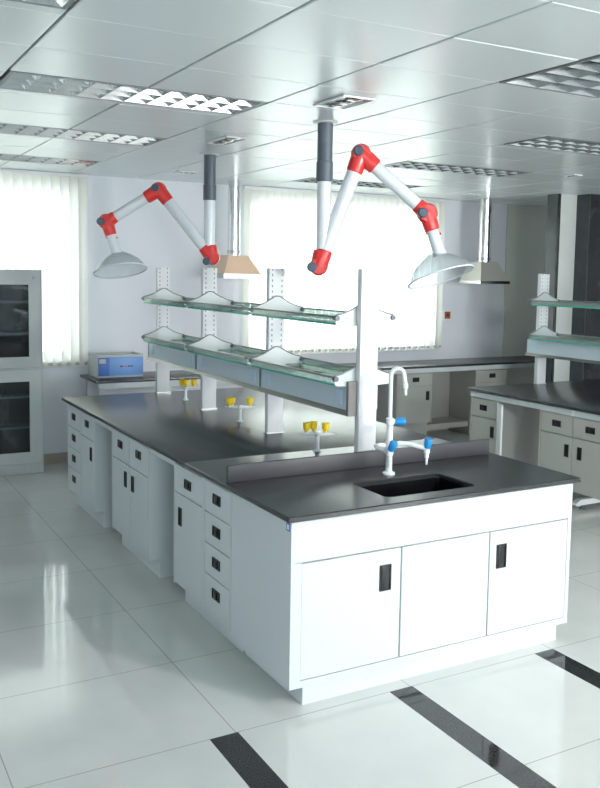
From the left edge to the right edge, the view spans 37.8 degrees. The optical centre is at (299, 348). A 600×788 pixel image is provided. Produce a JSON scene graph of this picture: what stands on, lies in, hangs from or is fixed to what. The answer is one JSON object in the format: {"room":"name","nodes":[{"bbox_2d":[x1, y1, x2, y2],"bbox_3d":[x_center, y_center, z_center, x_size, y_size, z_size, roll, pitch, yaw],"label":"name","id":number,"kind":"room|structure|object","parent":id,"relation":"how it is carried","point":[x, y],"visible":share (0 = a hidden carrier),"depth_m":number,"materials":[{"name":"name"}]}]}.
{"room":"science laboratory","nodes":[
{"label":"science laboratory","id":0,"kind":"room"},
{"bbox_2d":[12,173,506,453],"bbox_3d":[-0.705,-0.459,9.282,10.800,3.000,0.200,-2,6,-29],"label":"wall","id":1,"kind":"structure","parent":0,"point":[118,317],"depth_m":8.82,"materials":[{"name":"paint"}]},
{"bbox_2d":[3,188,70,356],"bbox_3d":[-2.979,-0.696,8.005,1.800,1.580,0.060,-2,6,-29],"label":"window","id":2,"kind":"structure","parent":1,"relation":"in","point":[3,188],"depth_m":8.38,"materials":[{"name":"white paint"}]},
{"bbox_2d":[0,168,87,367],"bbox_3d":[-2.915,-0.711,7.838,2.053,1.816,0.040,-2,6,-29],"label":"vertical blind","id":3,"kind":"object","parent":2,"relation":"attached to","point":[17,225],"visible":0.7,"depth_m":8.17,"materials":[{"name":"white fabric"}]},
{"bbox_2d":[44,452,67,464],"bbox_3d":[-0.677,0.994,9.316,10.800,0.100,0.012,-2,6,-29],"label":"baseboard","id":4,"kind":"structure","parent":1,"relation":"attached to","point":[52,458],"depth_m":8.39,"materials":[{"name":"beige"}]},
{"bbox_2d":[249,202,427,349],"bbox_3d":[0.458,-0.806,9.908,2.420,1.580,0.060,-2,6,-29],"label":"window","id":5,"kind":"structure","parent":1,"relation":"in","point":[251,202],"depth_m":10.04,"materials":[{"name":"white paint"}]},
{"bbox_2d":[243,185,446,355],"bbox_3d":[0.557,-0.847,9.758,2.632,1.766,0.040,-2,6,-29],"label":"vertical blind","id":6,"kind":"object","parent":5,"relation":"attached to","point":[306,200],"visible":0.76,"depth_m":9.71,"materials":[{"name":"white fabric"}]},
{"bbox_2d":[244,347,437,356],"bbox_3d":[0.528,0.032,9.872,2.540,0.030,0.050,-2,6,-29],"label":"trim","id":7,"kind":"structure","parent":1,"relation":"attached to","point":[423,349],"depth_m":9.83,"materials":[{"name":"white paint"}]},
{"bbox_2d":[443,311,450,319],"bbox_3d":[1.774,-0.408,10.539,0.110,0.110,0.021,-2,6,-29],"label":"wall switch","id":8,"kind":"object","parent":1,"relation":"attached to","point":[446,314],"visible":1,"depth_m":10.53,"materials":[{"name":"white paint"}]},
{"bbox_2d":[502,204,546,384],"bbox_3d":[3.310,-0.454,11.396,1.730,2.752,0.012,-2,6,-29],"label":"wall","id":9,"kind":"structure","parent":1,"relation":"attached to","point":[526,224],"depth_m":11.08,"materials":[{"name":"grey paint"}]},
{"bbox_2d":[0,429,599,787],"bbox_3d":[2.142,1.581,4.258,11.000,0.100,12.050,-2,6,-29],"label":"floor","id":10,"kind":"structure","parent":0,"point":[109,678],"depth_m":3.84,"materials":[{"name":"tile"}]},
{"bbox_2d":[0,269,43,475],"bbox_3d":[-2.780,0.215,7.800,0.918,1.848,0.202,-2,6,-29],"label":"storage cabinet","id":11,"kind":"object","parent":10,"relation":"on","point":[21,322],"visible":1,"depth_m":7.93,"materials":[{"name":"grey metal"}]},
{"bbox_2d":[0,300,27,302],"bbox_3d":[-2.774,-0.418,7.752,0.874,0.022,0.155,-2,6,-29],"label":"shelf","id":12,"kind":"object","parent":11,"relation":"attached to","point":[1,301],"depth_m":7.82,"materials":[{"name":"white paint"}]},
{"bbox_2d":[0,393,28,398],"bbox_3d":[-2.788,0.433,7.827,0.874,0.022,0.155,-2,6,-29],"label":"shelf","id":13,"kind":"object","parent":11,"relation":"attached to","point":[2,395],"depth_m":7.91,"materials":[{"name":"grey glass"}]},
{"bbox_2d":[0,331,28,334],"bbox_3d":[-2.778,-0.134,7.777,0.874,0.022,0.155,-2,6,-29],"label":"shelf","id":14,"kind":"object","parent":11,"relation":"attached to","point":[1,332],"depth_m":7.85,"materials":[{"name":"white paint"}]},
{"bbox_2d":[0,423,29,429],"bbox_3d":[-2.792,0.712,7.851,0.874,0.022,0.155,-2,6,-29],"label":"shelf","id":15,"kind":"object","parent":11,"relation":"attached to","point":[3,426],"depth_m":7.95,"materials":[{"name":"grey glass"}]},
{"bbox_2d":[67,403,89,513],"bbox_3d":[-1.501,0.830,6.881,0.569,0.824,0.383,-2,6,-29],"label":"base cabinet","id":16,"kind":"object","parent":10,"relation":"on","point":[74,414],"visible":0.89,"depth_m":6.73,"materials":[{"name":"white metal"}]},
{"bbox_2d":[81,411,111,527],"bbox_3d":[-1.318,0.861,6.553,0.569,0.824,0.368,-2,6,-29],"label":"base cabinet","id":17,"kind":"object","parent":10,"relation":"on","point":[96,440],"visible":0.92,"depth_m":6.31,"materials":[{"name":"white metal"}]},
{"bbox_2d":[112,428,173,577],"bbox_3d":[-0.845,0.943,5.704,0.569,0.824,0.748,-2,6,-29],"label":"base cabinet","id":18,"kind":"object","parent":10,"relation":"on","point":[142,482],"visible":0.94,"depth_m":5.35,"materials":[{"name":"white paint"}]},
{"bbox_2d":[61,387,435,466],"bbox_3d":[-0.518,0.501,6.191,1.680,0.070,2.626,-2,6,-29],"label":"countertop","id":19,"kind":"structure","parent":18,"relation":"on","point":[173,428],"depth_m":5.78,"materials":[{"name":"black stone"}]},
{"bbox_2d":[172,379,198,399],"bbox_3d":[-0.897,0.319,6.866,0.187,0.164,0.109,-2,6,-29],"label":"turret","id":20,"kind":"object","parent":19,"relation":"on","point":[182,382],"visible":1,"depth_m":6.85,"materials":[{"name":"white"}]},
{"bbox_2d":[224,397,255,421],"bbox_3d":[-0.408,0.409,5.924,0.188,0.164,0.121,-2,6,-29],"label":"turret","id":21,"kind":"object","parent":19,"relation":"on","point":[230,401],"visible":1,"depth_m":5.91,"materials":[{"name":"white"}]},
{"bbox_2d":[141,267,395,451],"bbox_3d":[-0.412,-0.031,5.949,0.378,1.035,3.190,-2,6,-29],"label":"rack","id":22,"kind":"object","parent":19,"relation":"on","point":[352,392],"visible":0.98,"depth_m":5.45,"materials":[{"name":"white metal"}]},
{"bbox_2d":[152,302,186,307],"bbox_3d":[-1.003,-0.344,6.753,0.113,0.008,0.905,-2,6,-29],"label":"glass shelf","id":23,"kind":"object","parent":22,"relation":"attached to","point":[158,304],"depth_m":6.68,"materials":[{"name":"glass"}]},
{"bbox_2d":[197,307,251,314],"bbox_3d":[-0.513,-0.259,5.873,0.113,0.008,0.995,-2,6,-29],"label":"glass shelf","id":24,"kind":"object","parent":22,"relation":"attached to","point":[203,309],"depth_m":5.79,"materials":[{"name":"glass"}]},
{"bbox_2d":[226,307,248,310],"bbox_3d":[-0.306,-0.266,5.988,0.113,0.008,0.995,-2,6,-29],"label":"glass shelf","id":25,"kind":"object","parent":22,"relation":"attached to","point":[226,307],"depth_m":6.16,"materials":[{"name":"glass"}]},
{"bbox_2d":[261,314,284,315],"bbox_3d":[-0.004,-0.171,4.959,0.113,0.008,0.985,-2,6,-29],"label":"glass shelf","id":26,"kind":"object","parent":22,"relation":"attached to","point":[261,314],"depth_m":5.23,"materials":[{"name":"glass"}]},
{"bbox_2d":[292,314,323,316],"bbox_3d":[0.203,-0.178,5.074,0.113,0.008,0.985,-2,6,-29],"label":"glass shelf","id":27,"kind":"object","parent":22,"relation":"attached to","point":[302,315],"depth_m":5.32,"materials":[{"name":"glass"}]},
{"bbox_2d":[174,461,214,626],"bbox_3d":[-0.362,1.026,4.837,0.569,0.824,0.420,-2,6,-29],"label":"base cabinet","id":28,"kind":"object","parent":10,"relation":"on","point":[188,485],"visible":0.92,"depth_m":4.69,"materials":[{"name":"white paint"}]},
{"bbox_2d":[203,478,244,652],"bbox_3d":[-0.176,1.058,4.502,0.569,0.824,0.344,-2,6,-29],"label":"base cabinet","id":29,"kind":"object","parent":10,"relation":"on","point":[217,501],"visible":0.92,"depth_m":4.36,"materials":[{"name":"white paint"}]},
{"bbox_2d":[231,483,572,704],"bbox_3d":[0.525,1.084,4.343,1.628,0.824,0.607,-2,6,-29],"label":"base cabinet","id":30,"kind":"object","parent":10,"relation":"on","point":[334,606],"visible":0.94,"depth_m":4.01,"materials":[{"name":"white paint"}]},
{"bbox_2d":[185,438,580,522],"bbox_3d":[0.403,0.745,4.542,1.680,0.240,1.170,-2,6,-29],"label":"countertop","id":31,"kind":"structure","parent":30,"relation":"on","point":[307,497],"depth_m":4.32,"materials":[{"name":"black stone"}]},
{"bbox_2d":[299,421,335,451],"bbox_3d":[0.100,0.499,4.981,0.187,0.164,0.109,4,6,29],"label":"turret","id":32,"kind":"object","parent":31,"relation":"on","point":[312,424],"visible":1,"depth_m":4.97,"materials":[{"name":"white"}]},
{"bbox_2d":[226,439,488,482],"bbox_3d":[0.361,0.577,4.589,1.625,0.084,0.022,-2,6,-29],"label":"upstand","id":33,"kind":"object","parent":31,"relation":"on","point":[373,458],"visible":1,"depth_m":4.50,"materials":[{"name":"grey"}]},
{"bbox_2d":[374,367,432,474],"bbox_3d":[0.511,0.364,4.387,0.284,0.549,0.178,-2,6,-34],"label":"faucet","id":34,"kind":"object","parent":31,"relation":"on","point":[390,445],"visible":1,"depth_m":4.40,"materials":[{"name":"white metal"}]},
{"bbox_2d":[386,449,392,466],"bbox_3d":[0.439,0.535,4.297,0.032,0.093,0.032,1,5,0],"label":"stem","id":35,"kind":"object","parent":34,"relation":"attached to","point":[389,452],"depth_m":4.29,"materials":[{"name":"white metal"}]},
{"bbox_2d":[423,448,429,464],"bbox_3d":[0.639,0.537,4.420,0.032,0.093,0.032,1,5,0],"label":"outlet","id":36,"kind":"object","parent":34,"relation":"attached to","point":[426,451],"depth_m":4.41,"materials":[{"name":"white"}]},
{"bbox_2d":[362,478,464,496],"bbox_3d":[0.549,0.786,4.245,0.545,0.214,0.325,-2,6,-29],"label":"sink basin","id":37,"kind":"object","parent":31,"relation":"in","point":[392,487],"depth_m":4.39,"materials":[{"name":"black plastic"}]},
{"bbox_2d":[376,372,432,434],"bbox_3d":[1.157,0.635,9.937,0.488,0.768,0.489,-2,6,-29],"label":"base cabinet","id":38,"kind":"object","parent":10,"relation":"on","point":[416,406],"visible":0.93,"depth_m":9.76,"materials":[{"name":"grey paint"}]},
{"bbox_2d":[427,371,449,430],"bbox_3d":[1.529,0.599,10.410,0.610,0.768,0.020,-2,6,-29],"label":"panel","id":39,"kind":"object","parent":10,"relation":"on","point":[441,380],"visible":0.29,"depth_m":10.48,"materials":[{"name":"grey paint"}]},
{"bbox_2d":[427,417,467,429],"bbox_3d":[1.618,0.869,10.264,0.610,0.060,0.355,-2,6,-29],"label":"shelf","id":40,"kind":"object","parent":39,"relation":"attached to","point":[439,422],"visible":0.71,"depth_m":10.18,"materials":[{"name":"grey paint"}]},
{"bbox_2d":[448,369,506,434],"bbox_3d":[2.124,0.604,10.472,0.478,0.768,0.489,-2,6,-29],"label":"base cabinet","id":41,"kind":"object","parent":10,"relation":"on","point":[459,397],"visible":0.56,"depth_m":10.32,"materials":[{"name":"grey paint"}]},
{"bbox_2d":[467,379,599,508],"bbox_3d":[3.078,0.890,6.886,1.700,0.850,3.435,-2,6,-29],"label":"countertop","id":42,"kind":"structure","parent":10,"relation":"on","point":[577,398],"depth_m":7.49,"materials":[{"name":"black stone"}]},
{"bbox_2d":[469,396,539,464],"bbox_3d":[1.857,0.741,7.836,0.607,0.603,0.510,-2,6,-29],"label":"base cabinet","id":43,"kind":"object","parent":42,"relation":"attached to","point":[512,430],"visible":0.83,"depth_m":7.76,"materials":[{"name":"white metal"}]},
{"bbox_2d":[525,274,599,383],"bbox_3d":[2.806,-0.094,7.278,0.378,1.035,2.395,-2,6,-29],"label":"rack","id":44,"kind":"object","parent":42,"relation":"on","point":[539,344],"visible":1,"depth_m":8.12,"materials":[{"name":"white metal"}]},
{"bbox_2d":[557,304,599,306],"bbox_3d":[2.653,-0.374,7.783,0.113,0.008,1.060,-2,6,-29],"label":"glass shelf","id":45,"kind":"object","parent":44,"relation":"attached to","point":[557,304],"depth_m":7.98,"materials":[{"name":"glass"}]},
{"bbox_2d":[538,410,599,499],"bbox_3d":[2.361,0.821,7.012,0.529,0.603,0.718,-2,6,-29],"label":"base cabinet","id":46,"kind":"object","parent":42,"relation":"attached to","point":[568,444],"visible":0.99,"depth_m":6.88,"materials":[{"name":"white metal"}]},
{"bbox_2d":[0,0,599,206],"bbox_3d":[2.212,-1.216,3.971,10.800,0.022,11.750,-2,6,-29],"label":"ceiling","id":47,"kind":"structure","parent":0,"point":[433,70],"depth_m":4.17,"materials":[{"name":"silver metal"}]},
{"bbox_2d":[7,0,75,9],"bbox_3d":[-1.273,-1.184,2.512,1.310,0.102,0.427,-2,6,-29],"label":"ceiling light","id":48,"kind":"object","parent":47,"relation":"attached to","point":[60,4],"visible":1,"depth_m":2.96,"materials":[{"name":"grey metal"}]},
{"bbox_2d":[0,153,101,166],"bbox_3d":[-2.313,-1.602,7.113,1.310,0.102,0.427,-2,6,-29],"label":"ceiling light","id":49,"kind":"object","parent":47,"relation":"attached to","point":[6,157],"visible":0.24,"depth_m":7.28,"materials":[{"name":"grey"}]},
{"bbox_2d":[0,123,166,145],"bbox_3d":[-1.579,-1.475,5.794,1.310,0.102,0.427,-2,6,-29],"label":"ceiling light","id":50,"kind":"object","parent":47,"relation":"attached to","point":[5,128],"visible":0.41,"depth_m":5.88,"materials":[{"name":"grey metal"}]},
{"bbox_2d":[0,67,267,114],"bbox_3d":[-0.845,-1.348,4.475,1.310,0.102,0.427,-2,6,-29],"label":"ceiling light","id":51,"kind":"object","parent":47,"relation":"attached to","point":[10,80],"visible":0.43,"depth_m":4.48,"materials":[{"name":"grey metal"}]},
{"bbox_2d":[93,153,219,278],"bbox_3d":[-1.109,-1.020,6.773,0.963,0.962,0.402,0,5,-10],"label":"extraction arm","id":52,"kind":"object","parent":47,"relation":"hanging from","point":[206,244],"visible":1,"depth_m":6.69},
{"bbox_2d":[175,170,197,173],"bbox_3d":[-1.024,-1.591,7.893,0.180,0.014,0.120,-2,6,-29],"label":"recessed light","id":53,"kind":"object","parent":47,"relation":"in","point":[179,171],"visible":1,"depth_m":7.87,"materials":[{"name":"white paint"}]},
{"bbox_2d":[206,136,246,144],"bbox_3d":[-0.502,-1.413,5.944,0.145,0.014,0.350,-2,6,-29],"label":"recessed light","id":54,"kind":"object","parent":47,"relation":"in","point":[225,140],"visible":1,"depth_m":5.92,"materials":[{"name":"white paint"}]},
{"bbox_2d":[214,181,261,278],"bbox_3d":[-0.635,-1.182,8.700,0.416,0.954,0.356,-2,6,-29],"label":"hood","id":55,"kind":"object","parent":47,"relation":"hanging from","point":[231,265],"visible":0.96,"depth_m":8.62,"materials":[{"name":"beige metal"}]},
{"bbox_2d":[292,177,316,182],"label":"ceiling light","id":56,"kind":"object","parent":47,"relation":"attached to","point":[308,180],"depth_m":8.52,"materials":[{"name":"grey metal"}]},
{"bbox_2d":[331,179,342,184],"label":"ceiling light","id":57,"kind":"object","parent":47,"relation":"attached to","point":[335,181],"depth_m":8.65,"materials":[{"name":"grey metal"}]},
{"bbox_2d":[313,94,375,109],"bbox_3d":[0.227,-1.279,4.548,0.190,0.014,0.310,-2,6,-29],"label":"recessed light","id":58,"kind":"object","parent":47,"relation":"in","point":[342,102],"visible":1,"depth_m":4.53,"materials":[{"name":"white paint"}]},
{"bbox_2d":[357,181,388,188],"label":"ceiling light","id":59,"kind":"object","parent":47,"relation":"attached to","point":[359,184],"depth_m":8.87,"materials":[{"name":"grey metal"}]},
{"bbox_2d":[307,120,474,288],"bbox_3d":[0.556,-0.844,5.177,1.007,0.981,0.402,0,5,-10],"label":"extraction arm","id":60,"kind":"object","parent":47,"relation":"hanging from","point":[329,223],"visible":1,"depth_m":5.19},
{"bbox_2d":[406,185,424,188],"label":"ceiling light","id":61,"kind":"object","parent":47,"relation":"attached to","point":[409,186],"depth_m":8.94,"materials":[{"name":"grey"}]},
{"bbox_2d":[384,160,532,176],"bbox_3d":[1.329,-1.568,7.404,1.310,0.102,0.427,-2,6,-29],"label":"ceiling light","id":62,"kind":"object","parent":47,"relation":"attached to","point":[413,165],"visible":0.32,"depth_m":7.43,"materials":[{"name":"grey metal"}]},
{"bbox_2d":[462,193,480,195],"bbox_3d":[1.884,-1.692,9.594,0.180,0.014,0.100,-2,6,-29],"label":"recessed light","id":63,"kind":"object","parent":47,"relation":"in","point":[466,193],"visible":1,"depth_m":9.56,"materials":[{"name":"white paint"}]},
{"bbox_2d":[459,199,509,283],"bbox_3d":[2.168,-1.255,10.217,0.441,0.981,0.381,-2,6,-29],"label":"hood","id":64,"kind":"object","parent":47,"relation":"hanging from","point":[485,271],"visible":1,"depth_m":10.16,"materials":[{"name":"silver metal"}]},
{"bbox_2d":[499,54,599,98],"bbox_3d":[1.520,-1.238,3.645,0.645,0.102,1.297,-2,6,-29],"label":"ceiling light","id":65,"kind":"object","parent":47,"relation":"attached to","point":[581,77],"visible":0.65,"depth_m":4.02,"materials":[{"name":"grey metal"}]},
{"bbox_2d":[504,136,599,154],"bbox_3d":[2.063,-1.442,6.085,1.310,0.102,0.427,-2,6,-29],"label":"ceiling light","id":66,"kind":"object","parent":47,"relation":"attached to","point":[547,142],"visible":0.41,"depth_m":5.99,"materials":[{"name":"grey metal"}]},
{"bbox_2d":[563,174,582,176],"bbox_3d":[2.387,-1.516,7.663,0.100,0.014,0.140,-2,6,-29],"label":"recessed light","id":67,"kind":"object","parent":47,"relation":"in","point":[570,175],"visible":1,"depth_m":7.63,"materials":[{"name":"white paint"}]},
{"bbox_2d":[80,356,534,395],"bbox_3d":[0.928,0.599,9.834,6.670,0.850,0.570,-2,6,-29],"label":"countertop","id":68,"kind":"structure","parent":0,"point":[148,379],"depth_m":9.66,"materials":[{"name":"black"}]},
{"bbox_2d":[89,351,142,377],"bbox_3d":[-1.752,0.150,8.339,0.438,0.216,0.309,-2,6,-29],"label":"instrument box","id":69,"kind":"object","parent":68,"relation":"on","point":[112,364],"visible":1,"depth_m":8.22,"materials":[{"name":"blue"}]},
{"bbox_2d":[544,194,558,381],"bbox_3d":[2.731,-0.307,9.603,0.031,2.752,0.158,-2,6,-29],"label":"trim","id":70,"kind":"structure","parent":0,"point":[552,201],"depth_m":9.53,"materials":[{"name":"grey stone"}]},
{"bbox_2d":[551,194,560,381],"bbox_3d":[2.774,-0.300,9.530,0.029,2.752,0.012,-2,6,-29],"label":"trim","id":71,"kind":"structure","parent":0,"point":[559,197],"depth_m":9.48,"materials":[{"name":"black stone"}]},
{"bbox_2d":[554,194,576,381],"bbox_3d":[2.854,-0.311,9.670,0.246,2.752,0.160,-2,6,-29],"label":"trim","id":72,"kind":"structure","parent":0,"point":[568,202],"depth_m":9.56,"materials":[{"name":"white stone"}]},
{"bbox_2d":[569,194,590,380],"bbox_3d":[3.015,-0.307,9.657,0.020,2.752,0.340,-2,6,-29],"label":"trim","id":73,"kind":"structure","parent":0,"point":[583,213],"depth_m":9.53,"materials":[{"name":"grey stone"}]},
{"bbox_2d":[583,194,599,379],"bbox_3d":[3.383,-0.319,9.859,0.819,2.752,0.342,-2,6,-29],"label":"trim","id":74,"kind":"structure","parent":0,"point":[591,371],"depth_m":9.52,"materials":[{"name":"black stone"}]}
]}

